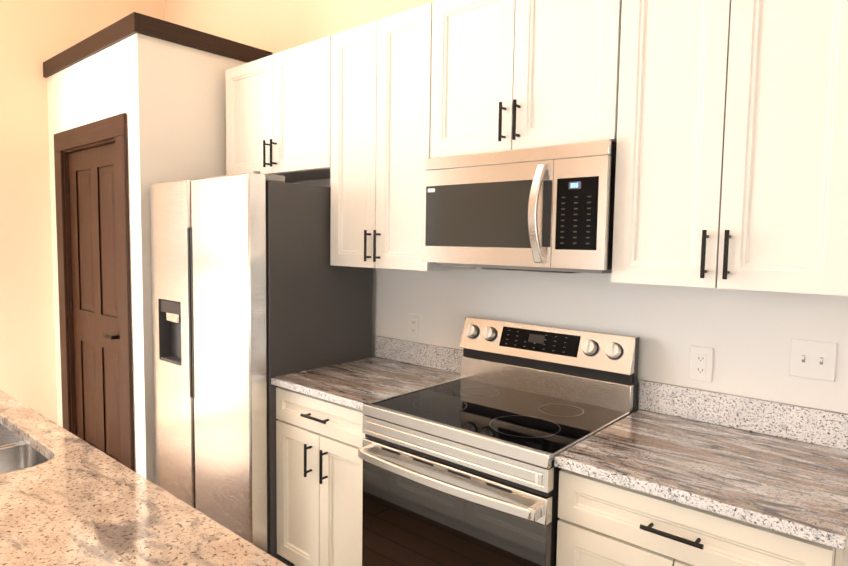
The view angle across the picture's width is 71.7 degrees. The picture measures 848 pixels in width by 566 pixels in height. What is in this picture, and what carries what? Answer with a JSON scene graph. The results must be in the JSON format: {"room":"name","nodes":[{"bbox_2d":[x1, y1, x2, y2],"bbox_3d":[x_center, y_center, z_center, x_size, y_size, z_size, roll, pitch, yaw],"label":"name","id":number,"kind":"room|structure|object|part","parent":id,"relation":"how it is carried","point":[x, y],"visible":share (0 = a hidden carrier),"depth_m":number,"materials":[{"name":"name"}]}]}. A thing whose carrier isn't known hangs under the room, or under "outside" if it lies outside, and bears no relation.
{"room":"kitchen","nodes":[
{"label":"kitchen","id":0,"kind":"room"},
{"bbox_2d":[0,0,164,423],"bbox_3d":[-4.019,-0.573,2.146,0.150,3.750,6.200,4,6,41],"label":"wall","id":1,"kind":"structure","parent":0,"point":[35,35],"depth_m":3.77,"materials":[{"name":"paint"}]},
{"bbox_2d":[43,12,271,483],"bbox_3d":[-1.697,-0.091,3.738,1.350,2.622,0.805,4,6,41],"label":"wall","id":2,"kind":"structure","parent":0,"point":[147,93],"depth_m":3.24,"materials":[{"name":"paint"}]},
{"bbox_3d":[-2.311,0.191,3.765,0.112,2.039,0.018,4,6,41],"label":"trim casing","id":3,"kind":"part","parent":2,"relation":"part of","materials":[{"name":"brown wood"}]},
{"bbox_2d":[67,179,69,193],"bbox_3d":[-2.231,-0.605,3.683,0.013,0.090,0.014,4,6,41],"label":"pantry door hinge","id":4,"kind":"object","parent":2,"relation":"attached to","point":[68,188],"visible":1,"depth_m":3.68,"materials":[{"name":"grey metal"}]},
{"bbox_3d":[-2.046,-0.255,3.573,0.232,0.854,0.031,4,6,41],"label":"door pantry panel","id":5,"kind":"part","parent":2,"relation":"part of","materials":[{"name":"brown wood"}]},
{"bbox_2d":[63,138,114,434],"bbox_3d":[-1.916,0.212,3.511,0.830,2.045,0.112,4,6,41],"label":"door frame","id":6,"kind":"structure","parent":2,"relation":"attached to","point":[69,282],"depth_m":3.72,"materials":[{"name":"brown wood"}]},
{"bbox_3d":[-2.059,0.684,3.642,0.232,0.640,0.031,4,6,41],"label":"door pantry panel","id":7,"kind":"part","parent":2,"relation":"part of","materials":[{"name":"brown wood"}]},
{"bbox_3d":[-1.926,0.217,3.500,0.788,2.012,0.035,4,6,41],"label":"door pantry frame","id":8,"kind":"part","parent":2,"relation":"part of","materials":[{"name":"brown wood"}]},
{"bbox_3d":[-1.795,-0.236,3.357,0.232,0.854,0.031,4,6,41],"label":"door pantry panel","id":9,"kind":"part","parent":2,"relation":"part of","materials":[{"name":"brown wood"}]},
{"bbox_3d":[-1.808,0.704,3.426,0.232,0.640,0.031,4,6,41],"label":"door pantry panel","id":10,"kind":"part","parent":2,"relation":"part of","materials":[{"name":"brown wood"}]},
{"bbox_3d":[-1.607,0.245,3.159,0.112,2.039,0.018,4,6,41],"label":"trim casing","id":11,"kind":"part","parent":2,"relation":"part of","materials":[{"name":"brown wood"}]},
{"bbox_2d":[164,0,847,413],"bbox_3d":[0.784,-0.508,2.200,7.360,3.750,0.150,4,6,41],"label":"wall","id":12,"kind":"structure","parent":0,"point":[748,336],"depth_m":2.24,"materials":[{"name":"paint"}]},
{"bbox_2d":[225,36,330,182],"bbox_3d":[-0.671,-0.863,3.091,0.888,0.594,0.371,4,6,41],"label":"upper cabinet","id":13,"kind":"object","parent":12,"relation":"attached to","point":[278,113],"visible":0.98,"depth_m":2.94,"materials":[{"name":"paint"}]},
{"bbox_3d":[-0.929,-0.870,3.132,0.440,0.590,0.020,4,6,41],"label":"door","id":14,"kind":"part","parent":13,"relation":"part of","materials":[{"name":"paint"}]},
{"bbox_3d":[-0.805,-0.658,2.998,0.012,0.135,0.038,4,6,41],"label":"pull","id":15,"kind":"part","parent":13,"relation":"part of","materials":[{"name":"black metal"}]},
{"bbox_3d":[-0.761,-0.655,2.961,0.012,0.135,0.038,4,6,41],"label":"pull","id":16,"kind":"part","parent":13,"relation":"part of","materials":[{"name":"black metal"}]},
{"bbox_3d":[-0.593,-0.844,2.843,0.440,0.590,0.020,4,6,41],"label":"door","id":17,"kind":"part","parent":13,"relation":"part of","materials":[{"name":"paint"}]},
{"bbox_2d":[330,2,475,270],"bbox_3d":[-0.109,-0.593,2.622,0.598,1.048,0.371,4,6,41],"label":"upper cabinet","id":18,"kind":"object","parent":12,"relation":"attached to","point":[381,72],"visible":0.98,"depth_m":2.49,"materials":[{"name":"paint"}]},
{"bbox_3d":[-0.312,-0.595,2.615,0.295,1.044,0.020,4,6,41],"label":"door","id":19,"kind":"part","parent":18,"relation":"part of","materials":[{"name":"paint"}]},
{"bbox_3d":[-0.245,-0.162,2.546,0.012,0.135,0.038,4,6,41],"label":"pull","id":20,"kind":"part","parent":18,"relation":"part of","materials":[{"name":"black metal"}]},
{"bbox_3d":[-0.202,-0.158,2.508,0.012,0.135,0.038,4,6,41],"label":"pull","id":21,"kind":"part","parent":18,"relation":"part of","materials":[{"name":"black metal"}]},
{"bbox_3d":[-0.085,-0.578,2.420,0.295,1.044,0.020,4,6,41],"label":"door","id":22,"kind":"part","parent":18,"relation":"part of","materials":[{"name":"paint"}]},
{"bbox_2d":[409,313,419,338],"bbox_3d":[-0.048,0.209,2.857,0.072,0.117,0.009,4,6,41],"label":"electrical outlet","id":23,"kind":"object","parent":12,"relation":"attached to","point":[414,325],"visible":1,"depth_m":2.85,"materials":[{"name":"white plastic"}]},
{"bbox_2d":[375,336,462,373],"bbox_3d":[-0.019,0.343,2.833,0.596,0.106,0.020,4,6,41],"label":"backsplash","id":24,"kind":"structure","parent":12,"relation":"attached to","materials":[{"name":"stone"}]},
{"bbox_2d":[430,0,621,157],"bbox_3d":[0.409,-0.776,2.163,0.754,0.602,0.371,4,6,41],"label":"upper cabinet","id":25,"kind":"object","parent":12,"relation":"attached to","point":[513,74],"visible":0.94,"depth_m":2.03,"materials":[{"name":"paint"}]},
{"bbox_3d":[0.177,-0.780,2.182,0.373,0.598,0.020,4,6,41],"label":"door","id":26,"kind":"part","parent":25,"relation":"part of","materials":[{"name":"paint"}]},
{"bbox_3d":[0.276,-0.567,2.071,0.012,0.135,0.038,4,6,41],"label":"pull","id":27,"kind":"part","parent":25,"relation":"part of","materials":[{"name":"black metal"}]},
{"bbox_3d":[0.320,-0.563,2.033,0.012,0.135,0.038,4,6,41],"label":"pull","id":28,"kind":"part","parent":25,"relation":"part of","materials":[{"name":"black metal"}]},
{"bbox_2d":[423,140,616,273],"bbox_3d":[0.383,-0.260,2.178,0.748,0.422,0.421,4,6,41],"label":"microwave","id":29,"kind":"object","parent":25,"relation":"attached to","point":[544,209],"visible":0.98,"depth_m":2.01,"materials":[{"name":"silver metal"}]},
{"bbox_3d":[0.218,-0.244,2.131,0.562,0.354,0.026,4,6,41],"label":"door frame","id":30,"kind":"part","parent":29,"relation":"part of","materials":[{"name":"silver metal"}]},
{"bbox_3d":[0.372,-0.229,1.943,0.044,0.327,0.048,4,6,41],"label":"handle","id":31,"kind":"part","parent":29,"relation":"part of","materials":[{"name":"silver metal"}]},
{"bbox_2d":[569,181,580,188],"bbox_3d":[0.483,-0.313,1.881,0.042,0.023,0.001,4,6,41],"label":"clock","id":32,"kind":"object","parent":29,"relation":"on","point":[572,184],"depth_m":1.88,"materials":[{"name":"blue"}]},
{"bbox_3d":[0.497,-0.223,1.892,0.144,0.231,0.025,4,6,41],"label":"panel glass","id":33,"kind":"part","parent":29,"relation":"part of","materials":[{"name":"black glass"}]},
{"bbox_3d":[0.502,-0.223,1.887,0.184,0.354,0.026,4,6,41],"label":"panel frame","id":34,"kind":"part","parent":29,"relation":"part of","materials":[{"name":"silver metal"}]},
{"bbox_3d":[0.462,-0.758,1.936,0.373,0.598,0.020,4,6,41],"label":"door","id":35,"kind":"part","parent":25,"relation":"part of","materials":[{"name":"paint"}]},
{"bbox_2d":[689,345,712,381],"bbox_3d":[0.945,0.276,2.003,0.072,0.117,0.009,4,6,41],"label":"electrical outlet","id":36,"kind":"object","parent":12,"relation":"attached to","point":[701,362],"visible":1,"depth_m":2.00,"materials":[{"name":"white plastic"}]},
{"bbox_2d":[611,0,847,295],"bbox_3d":[0.928,-0.513,1.731,0.616,1.048,0.371,4,6,41],"label":"upper cabinet","id":37,"kind":"object","parent":12,"relation":"attached to","point":[731,172],"visible":1,"depth_m":1.61,"materials":[{"name":"paint"}]},
{"bbox_3d":[0.721,-0.515,1.727,0.304,1.044,0.020,4,6,41],"label":"door","id":38,"kind":"part","parent":37,"relation":"part of","materials":[{"name":"paint"}]},
{"bbox_3d":[0.791,-0.082,1.655,0.012,0.135,0.038,4,6,41],"label":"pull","id":39,"kind":"part","parent":37,"relation":"part of","materials":[{"name":"black metal"}]},
{"bbox_3d":[0.835,-0.078,1.617,0.012,0.135,0.038,4,6,41],"label":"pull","id":40,"kind":"part","parent":37,"relation":"part of","materials":[{"name":"black metal"}]},
{"bbox_3d":[0.955,-0.497,1.527,0.304,1.044,0.020,4,6,41],"label":"door","id":41,"kind":"part","parent":37,"relation":"part of","materials":[{"name":"paint"}]},
{"bbox_2d":[639,380,847,450],"bbox_3d":[1.042,0.425,1.921,0.673,0.106,0.020,4,6,41],"label":"backsplash","id":42,"kind":"structure","parent":12,"relation":"attached to","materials":[{"name":"stone"}]},
{"bbox_2d":[789,339,836,381],"bbox_3d":[1.183,0.234,1.789,0.118,0.117,0.017,4,6,41],"label":"light switch","id":43,"kind":"object","parent":12,"relation":"attached to","point":[810,359],"visible":1,"depth_m":1.79,"materials":[{"name":"white plastic"}]},
{"bbox_3d":[-1.317,1.558,-0.059,7.360,0.100,6.500,4,6,41],"label":"floor","id":44,"kind":"structure","parent":0,"visible":0},
{"bbox_2d":[0,389,287,565],"bbox_3d":[-1.225,0.954,1.254,3.200,0.915,1.060,4,6,41],"label":"kitchen island","id":45,"kind":"object","parent":44,"relation":"on","point":[67,498],"visible":1,"depth_m":1.27,"materials":[{"name":"stone"}]},
{"bbox_2d":[0,424,48,473],"bbox_3d":[-1.427,0.604,1.688,0.864,0.220,0.509,4,6,41],"label":"sink","id":46,"kind":"object","parent":45,"relation":"in","point":[17,452],"depth_m":1.78,"materials":[{"name":"silver metal"}]},
{"bbox_2d":[149,171,372,565],"bbox_3d":[-0.844,0.387,3.041,0.910,1.796,0.718,4,6,41],"label":"fridge","id":47,"kind":"object","parent":44,"relation":"on","point":[253,291],"visible":0.81,"depth_m":2.66,"materials":[{"name":"silver metal"}]},
{"bbox_3d":[-1.237,0.365,2.965,0.407,1.729,0.089,4,6,41],"label":"door","id":48,"kind":"part","parent":47,"relation":"part of","materials":[{"name":"silver metal"}]},
{"bbox_3d":[-0.886,0.392,2.663,0.479,1.729,0.089,4,6,41],"label":"door","id":49,"kind":"part","parent":47,"relation":"part of","materials":[{"name":"silver metal"}]},
{"bbox_2d":[276,387,364,565],"bbox_3d":[-0.238,0.883,2.630,0.597,0.883,0.664,4,6,41],"label":"base cabinet","id":50,"kind":"object","parent":44,"relation":"on","point":[319,472],"visible":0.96,"depth_m":2.40,"materials":[{"name":"paint"}]},
{"bbox_3d":[-0.536,0.914,2.514,0.293,0.606,0.020,4,6,41],"label":"door","id":51,"kind":"part","parent":50,"relation":"part of","materials":[{"name":"paint"}]},
{"bbox_3d":[-0.478,0.726,2.413,0.012,0.135,0.038,4,6,41],"label":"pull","id":52,"kind":"part","parent":50,"relation":"part of","materials":[{"name":"black metal"}]},
{"bbox_3d":[-0.437,0.544,2.367,0.150,0.012,0.038,4,6,41],"label":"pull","id":53,"kind":"part","parent":50,"relation":"part of","materials":[{"name":"black metal"}]},
{"bbox_3d":[-0.418,0.543,2.389,0.591,0.138,0.020,4,6,41],"label":"drawer","id":54,"kind":"part","parent":50,"relation":"part of","materials":[{"name":"paint"}]},
{"bbox_3d":[-0.402,0.732,2.348,0.012,0.135,0.038,4,6,41],"label":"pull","id":55,"kind":"part","parent":50,"relation":"part of","materials":[{"name":"black metal"}]},
{"bbox_3d":[-0.311,0.931,2.320,0.293,0.606,0.020,4,6,41],"label":"door","id":56,"kind":"part","parent":50,"relation":"part of","materials":[{"name":"paint"}]},
{"bbox_2d":[271,336,462,410],"bbox_3d":[-0.226,0.373,2.595,0.596,0.139,0.651,4,6,41],"label":"countertop","id":57,"kind":"structure","parent":50,"relation":"on","point":[393,367],"depth_m":2.62,"materials":[{"name":"stone"}]},
{"bbox_2d":[358,316,638,565],"bbox_3d":[0.248,0.776,2.134,0.758,1.184,0.713,4,6,41],"label":"range","id":58,"kind":"object","parent":44,"relation":"on","point":[463,470],"visible":0.94,"depth_m":2.02,"materials":[{"name":"silver metal"}]},
{"bbox_3d":[0.030,0.632,1.868,0.697,0.032,0.039,4,6,41],"label":"handle","id":59,"kind":"part","parent":58,"relation":"part of","materials":[{"name":"silver metal"}]},
{"bbox_3d":[0.067,0.955,1.940,0.756,0.580,0.033,4,6,41],"label":"door glass","id":60,"kind":"part","parent":58,"relation":"part of","materials":[{"name":"grey"}]},
{"bbox_3d":[0.071,0.627,1.915,0.756,0.078,0.035,4,6,41],"label":"door","id":61,"kind":"part","parent":58,"relation":"part of","materials":[{"name":"silver metal"}]},
{"bbox_3d":[0.202,0.207,2.523,0.054,0.056,0.040,4,6,41],"label":"knob","id":62,"kind":"part","parent":58,"relation":"part of","materials":[{"name":"silver metal"}]},
{"bbox_3d":[0.271,0.212,2.464,0.054,0.056,0.040,4,6,41],"label":"knob","id":63,"kind":"part","parent":58,"relation":"part of","materials":[{"name":"silver metal"}]},
{"bbox_2d":[373,379,625,452],"bbox_3d":[0.262,0.463,2.122,0.756,0.016,0.564,4,6,41],"label":"cooktop","id":64,"kind":"object","parent":58,"relation":"in","point":[533,419],"depth_m":2.09,"materials":[{"name":"black glass"}]},
{"bbox_3d":[0.610,0.238,2.173,0.054,0.056,0.040,4,6,41],"label":"knob","id":65,"kind":"part","parent":58,"relation":"part of","materials":[{"name":"silver metal"}]},
{"bbox_3d":[0.680,0.244,2.113,0.054,0.056,0.040,4,6,41],"label":"knob","id":66,"kind":"part","parent":58,"relation":"part of","materials":[{"name":"silver metal"}]},
{"bbox_2d":[556,469,847,565],"bbox_3d":[0.822,0.965,1.719,0.665,0.883,0.664,4,6,41],"label":"base cabinet","id":67,"kind":"object","parent":44,"relation":"on","point":[602,523],"visible":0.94,"depth_m":1.51,"materials":[{"name":"paint"}]},
{"bbox_3d":[0.508,0.995,1.616,0.321,0.606,0.020,4,6,41],"label":"door","id":68,"kind":"part","parent":67,"relation":"part of","materials":[{"name":"paint"}]},
{"bbox_3d":[0.618,0.626,1.460,0.150,0.012,0.038,4,6,41],"label":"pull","id":69,"kind":"part","parent":67,"relation":"part of","materials":[{"name":"black metal"}]},
{"bbox_3d":[0.755,1.014,1.404,0.321,0.606,0.020,4,6,41],"label":"door","id":70,"kind":"part","parent":67,"relation":"part of","materials":[{"name":"paint"}]},
{"bbox_2d":[554,380,847,549],"bbox_3d":[0.835,0.456,1.683,0.673,0.139,0.651,4,6,41],"label":"countertop","id":71,"kind":"structure","parent":67,"relation":"on","point":[778,466],"depth_m":1.66,"materials":[{"name":"stone"}]},
{"bbox_3d":[1.089,0.931,1.525,0.012,0.773,0.601,4,6,41],"label":"panel","id":72,"kind":"part","parent":67,"relation":"part of","materials":[{"name":"paint"}]},
{"bbox_3d":[-1.711,0.302,3.252,0.022,0.022,0.043,4,6,41],"label":"pantry","id":73,"kind":"object","parent":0,"visible":0},
{"bbox_2d":[103,334,112,339],"bbox_3d":[-1.766,0.299,3.276,0.020,0.026,0.139,-3,6,-45],"label":"door lever","id":74,"kind":"object","parent":73,"relation":"attached to","point":[107,336],"visible":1,"depth_m":3.25,"materials":[{"name":"black metal"}]}
]}

